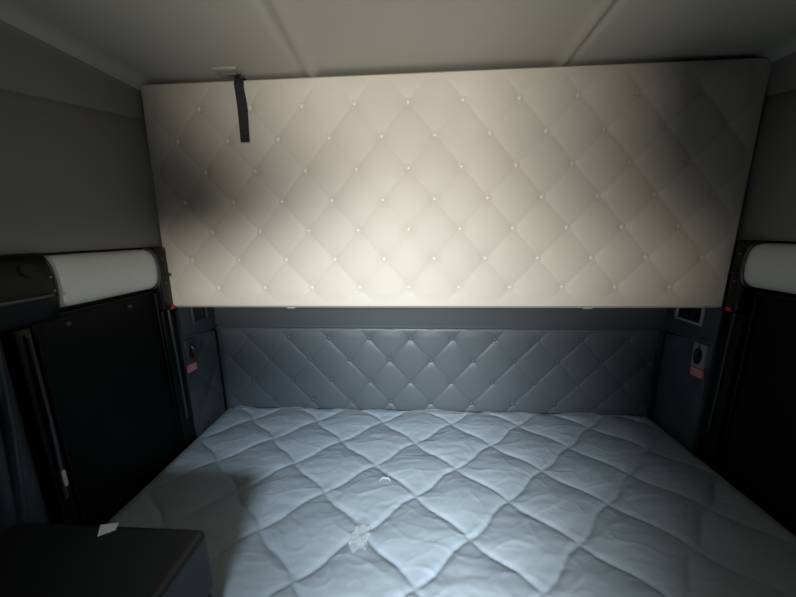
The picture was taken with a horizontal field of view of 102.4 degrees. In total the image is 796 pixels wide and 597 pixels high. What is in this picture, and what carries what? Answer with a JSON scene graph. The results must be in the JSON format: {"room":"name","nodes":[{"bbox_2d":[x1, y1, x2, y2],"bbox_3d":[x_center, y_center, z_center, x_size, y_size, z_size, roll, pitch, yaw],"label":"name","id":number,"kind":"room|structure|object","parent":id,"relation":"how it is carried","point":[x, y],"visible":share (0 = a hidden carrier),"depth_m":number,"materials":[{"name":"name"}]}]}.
{"room":"vehicle interior","nodes":[
{"label":"vehicle interior","id":0,"kind":"room"},
{"bbox_2d":[0,246,213,523],"bbox_3d":[-1.004,0.529,0.086,0.048,2.245,3.030,0,12,4],"label":"wall","id":1,"kind":"structure","parent":0,"point":[19,388],"depth_m":0.83,"materials":[{"name":"black plastic"}]},
{"bbox_2d":[0,340,48,533],"bbox_3d":[-0.893,0.625,0.770,0.083,1.085,0.133,0,12,4],"label":"curtain","id":2,"kind":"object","parent":1,"relation":"attached to","point":[21,499],"depth_m":0.72,"materials":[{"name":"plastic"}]},
{"bbox_2d":[0,253,59,332],"bbox_3d":[-0.907,0.007,0.650,0.070,0.176,0.358,0,12,4],"label":"housing","id":3,"kind":"object","parent":1,"relation":"attached to","point":[28,294],"visible":1,"depth_m":0.75,"materials":[{"name":"black plastic"}]},
{"bbox_2d":[10,328,79,524],"bbox_3d":[-0.904,0.457,0.855,0.024,0.780,0.034,0,12,4],"label":"strip","id":4,"kind":"object","parent":1,"relation":"attached to","point":[24,347],"visible":0.84,"depth_m":0.82,"materials":[{"name":"metal"}]},
{"bbox_2d":[0,89,161,254],"bbox_3d":[-0.937,-0.296,0.498,0.033,0.484,1.880,0,12,4],"label":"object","id":5,"kind":"structure","parent":1,"relation":"attached to","point":[73,177],"depth_m":0.88,"materials":[{"name":"plastic"}]},
{"bbox_2d":[44,248,160,307],"bbox_3d":[-0.892,-0.072,0.985,0.058,0.151,0.342,0,12,4],"label":"roll","id":6,"kind":"object","parent":1,"relation":"attached to","point":[78,278],"visible":0.98,"depth_m":0.95,"materials":[{"name":"fabric"}]},
{"bbox_2d":[146,247,171,309],"bbox_3d":[-0.882,-0.072,1.183,0.056,0.231,0.047,0,12,4],"label":"bracket","id":7,"kind":"object","parent":1,"relation":"attached to","point":[163,295],"visible":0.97,"depth_m":1.18,"materials":[{"name":"black plastic"}]},
{"bbox_2d":[160,305,194,447],"bbox_3d":[-0.880,0.318,1.284,0.048,0.597,0.064,0,12,4],"label":"rail","id":8,"kind":"object","parent":1,"relation":"attached to","point":[168,317],"visible":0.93,"depth_m":1.27,"materials":[{"name":"black plastic"}]},
{"bbox_2d":[29,291,183,525],"bbox_3d":[-0.898,0.549,1.097,0.018,1.100,0.392,0,12,4],"label":"panel","id":9,"kind":"object","parent":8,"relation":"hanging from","point":[105,369],"visible":0.65,"depth_m":1.00,"materials":[{"name":"black fabric"}]},
{"bbox_2d":[160,246,217,338],"bbox_3d":[-0.890,-0.032,1.382,0.020,0.394,0.254,0,12,4],"label":"trim","id":10,"kind":"structure","parent":1,"relation":"attached to","point":[185,326],"depth_m":1.35,"materials":[{"name":"plastic"}]},
{"bbox_2d":[190,307,208,324],"bbox_3d":[-0.873,0.045,1.406,0.008,0.116,0.100,0,12,4],"label":"air vent","id":11,"kind":"object","parent":1,"relation":"in","point":[198,314],"visible":0.53,"depth_m":1.40,"materials":[{"name":"plastic"}]},
{"bbox_2d":[180,329,225,442],"bbox_3d":[-0.876,0.737,1.530,0.025,1.246,0.226,0,12,4],"label":"panel","id":12,"kind":"object","parent":1,"relation":"attached to","point":[204,384],"visible":0.4,"depth_m":1.44,"materials":[{"name":"plastic"}]},
{"bbox_2d":[183,337,196,372],"bbox_3d":[-0.866,0.237,1.344,0.033,0.141,0.056,0,12,4],"label":"latch","id":13,"kind":"object","parent":12,"relation":"attached to","point":[188,344],"visible":1,"depth_m":1.33,"materials":[{"name":"plastic"}]},
{"bbox_2d":[188,343,194,359],"bbox_3d":[-0.865,0.221,1.343,0.004,0.073,0.035,0,12,4],"label":"socket","id":14,"kind":"object","parent":13,"relation":"attached to","point":[191,347],"depth_m":1.34,"materials":[{"name":"grey plastic"}]},
{"bbox_2d":[0,0,795,119],"bbox_3d":[0.083,-0.492,0.394,2.080,0.400,1.880,0,12,4],"label":"ceiling","id":15,"kind":"structure","parent":0,"point":[95,54],"depth_m":0.86,"materials":[{"name":"plastic"}]},
{"bbox_2d":[211,66,239,74],"bbox_3d":[-0.552,-0.735,1.030,0.080,0.012,0.037,0,12,4],"label":"bracket","id":16,"kind":"object","parent":15,"relation":"attached to","point":[232,70],"visible":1,"depth_m":1.02,"materials":[{"name":"grey plastic"}]},
{"bbox_2d":[141,58,770,308],"bbox_3d":[0.135,-0.360,1.162,2.049,0.798,0.146,0,12,4],"label":"bunk","id":17,"kind":"object","parent":15,"relation":"attached to","point":[608,185],"visible":0.99,"depth_m":1.09,"materials":[{"name":"leather"}]},
{"bbox_2d":[234,77,249,141],"bbox_3d":[-0.527,-0.646,1.114,0.040,0.208,0.080,0,12,4],"label":"strap","id":18,"kind":"object","parent":17,"relation":"hanging from","point":[238,82],"visible":0.94,"depth_m":1.08,"materials":[{"name":"black fabric"}]},
{"bbox_2d":[214,325,665,419],"bbox_3d":[0.153,0.204,1.523,2.160,2.265,0.041,0,12,4],"label":"wall","id":19,"kind":"structure","parent":0,"point":[661,341],"depth_m":1.49,"materials":[{"name":"plastic"}]},
{"bbox_2d":[219,326,659,415],"bbox_3d":[0.158,0.727,1.602,2.032,1.209,0.018,0,12,4],"label":"panel","id":20,"kind":"object","parent":19,"relation":"attached to","point":[586,371],"visible":0.41,"depth_m":1.51,"materials":[{"name":"leather"}]},
{"bbox_2d":[214,307,667,326],"bbox_3d":[0.147,-0.132,1.417,2.040,0.524,0.020,0,12,4],"label":"trim","id":21,"kind":"structure","parent":19,"relation":"attached to","point":[326,316],"depth_m":1.45,"materials":[{"name":"plastic"}]},
{"bbox_2d":[652,240,795,471],"bbox_3d":[1.124,0.529,-0.046,0.048,2.245,3.030,0,12,4],"label":"wall","id":22,"kind":"structure","parent":0,"point":[784,242],"depth_m":1.00,"materials":[{"name":"black plastic"}]},
{"bbox_2d":[652,332,717,455],"bbox_3d":[1.175,0.736,1.403,0.025,1.246,0.226,0,12,4],"label":"panel","id":23,"kind":"object","parent":22,"relation":"attached to","point":[681,400],"visible":0.4,"depth_m":1.30,"materials":[{"name":"plastic"}]},
{"bbox_2d":[690,342,709,379],"bbox_3d":[1.142,0.235,1.221,0.033,0.132,0.060,0,12,4],"label":"latch","id":24,"kind":"object","parent":23,"relation":"attached to","point":[700,353],"visible":1,"depth_m":1.21,"materials":[{"name":"grey plastic"}]},
{"bbox_2d":[693,347,701,364],"bbox_3d":[1.142,0.219,1.220,0.004,0.068,0.038,0,12,4],"label":"socket","id":25,"kind":"object","parent":24,"relation":"attached to","point":[697,351],"depth_m":1.22,"materials":[{"name":"grey plastic"}]},
{"bbox_2d":[674,308,705,326],"bbox_3d":[1.157,0.034,1.267,0.008,0.123,0.130,0,12,4],"label":"air vent","id":26,"kind":"object","parent":22,"relation":"attached to","point":[695,316],"visible":0.47,"depth_m":1.26,"materials":[{"name":"grey plastic"}]},
{"bbox_2d":[663,240,740,348],"bbox_3d":[1.171,-0.032,1.254,0.020,0.394,0.254,0,12,4],"label":"trim","id":27,"kind":"structure","parent":22,"relation":"attached to","point":[713,321],"depth_m":1.19,"materials":[{"name":"plastic"}]},
{"bbox_2d":[697,306,750,467],"bbox_3d":[1.147,0.321,1.140,0.048,0.597,0.064,0,12,4],"label":"rail","id":28,"kind":"object","parent":22,"relation":"attached to","point":[735,325],"visible":0.87,"depth_m":1.12,"materials":[{"name":"black plastic"}]},
{"bbox_2d":[725,241,764,311],"bbox_3d":[1.138,-0.072,1.058,0.056,0.231,0.047,0,12,4],"label":"bracket","id":29,"kind":"object","parent":22,"relation":"attached to","point":[739,297],"visible":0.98,"depth_m":1.05,"materials":[{"name":"black plastic"}]},
{"bbox_2d":[735,89,795,240],"bbox_3d":[1.118,-0.296,0.370,0.033,0.484,1.880,0,12,4],"label":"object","id":30,"kind":"structure","parent":22,"relation":"attached to","point":[768,211],"depth_m":0.97,"materials":[{"name":"plastic"}]},
{"bbox_2d":[740,241,795,293],"bbox_3d":[1.122,-0.067,0.834,0.058,0.151,0.404,0,12,4],"label":"roll","id":31,"kind":"object","parent":22,"relation":"attached to","point":[770,266],"visible":1,"depth_m":0.96,"materials":[{"name":"fabric"}]},
{"bbox_3d":[0.076,1.643,0.275,2.540,0.040,3.076,0,12,4],"label":"floor","id":32,"kind":"structure","parent":0,"visible":0},
{"bbox_2d":[0,522,212,596],"bbox_3d":[-0.621,1.043,0.535,0.430,1.046,0.521,0,12,4],"label":"base cabinet","id":33,"kind":"object","parent":32,"relation":"on","point":[37,559],"visible":1,"depth_m":0.61,"materials":[{"name":"black plastic"}]},
{"bbox_2d":[97,523,118,535],"bbox_3d":[-0.606,0.479,0.670,0.032,0.001,0.030,-7,14,-29],"label":"paper tag","id":34,"kind":"object","parent":33,"relation":"on","point":[105,528],"visible":1,"depth_m":0.67,"materials":[{"name":"white paper"}]},
{"bbox_3d":[0.135,1.117,1.220,1.980,0.601,0.848,0,12,4],"label":"bed base","id":35,"kind":"object","parent":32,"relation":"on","visible":0},
{"bbox_2d":[106,407,795,596],"bbox_3d":[0.130,0.717,1.133,2.018,0.214,0.871,0,12,4],"label":"mattress","id":36,"kind":"object","parent":35,"relation":"on","point":[286,502],"visible":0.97,"depth_m":0.99,"materials":[{"name":"blue"}]}
]}

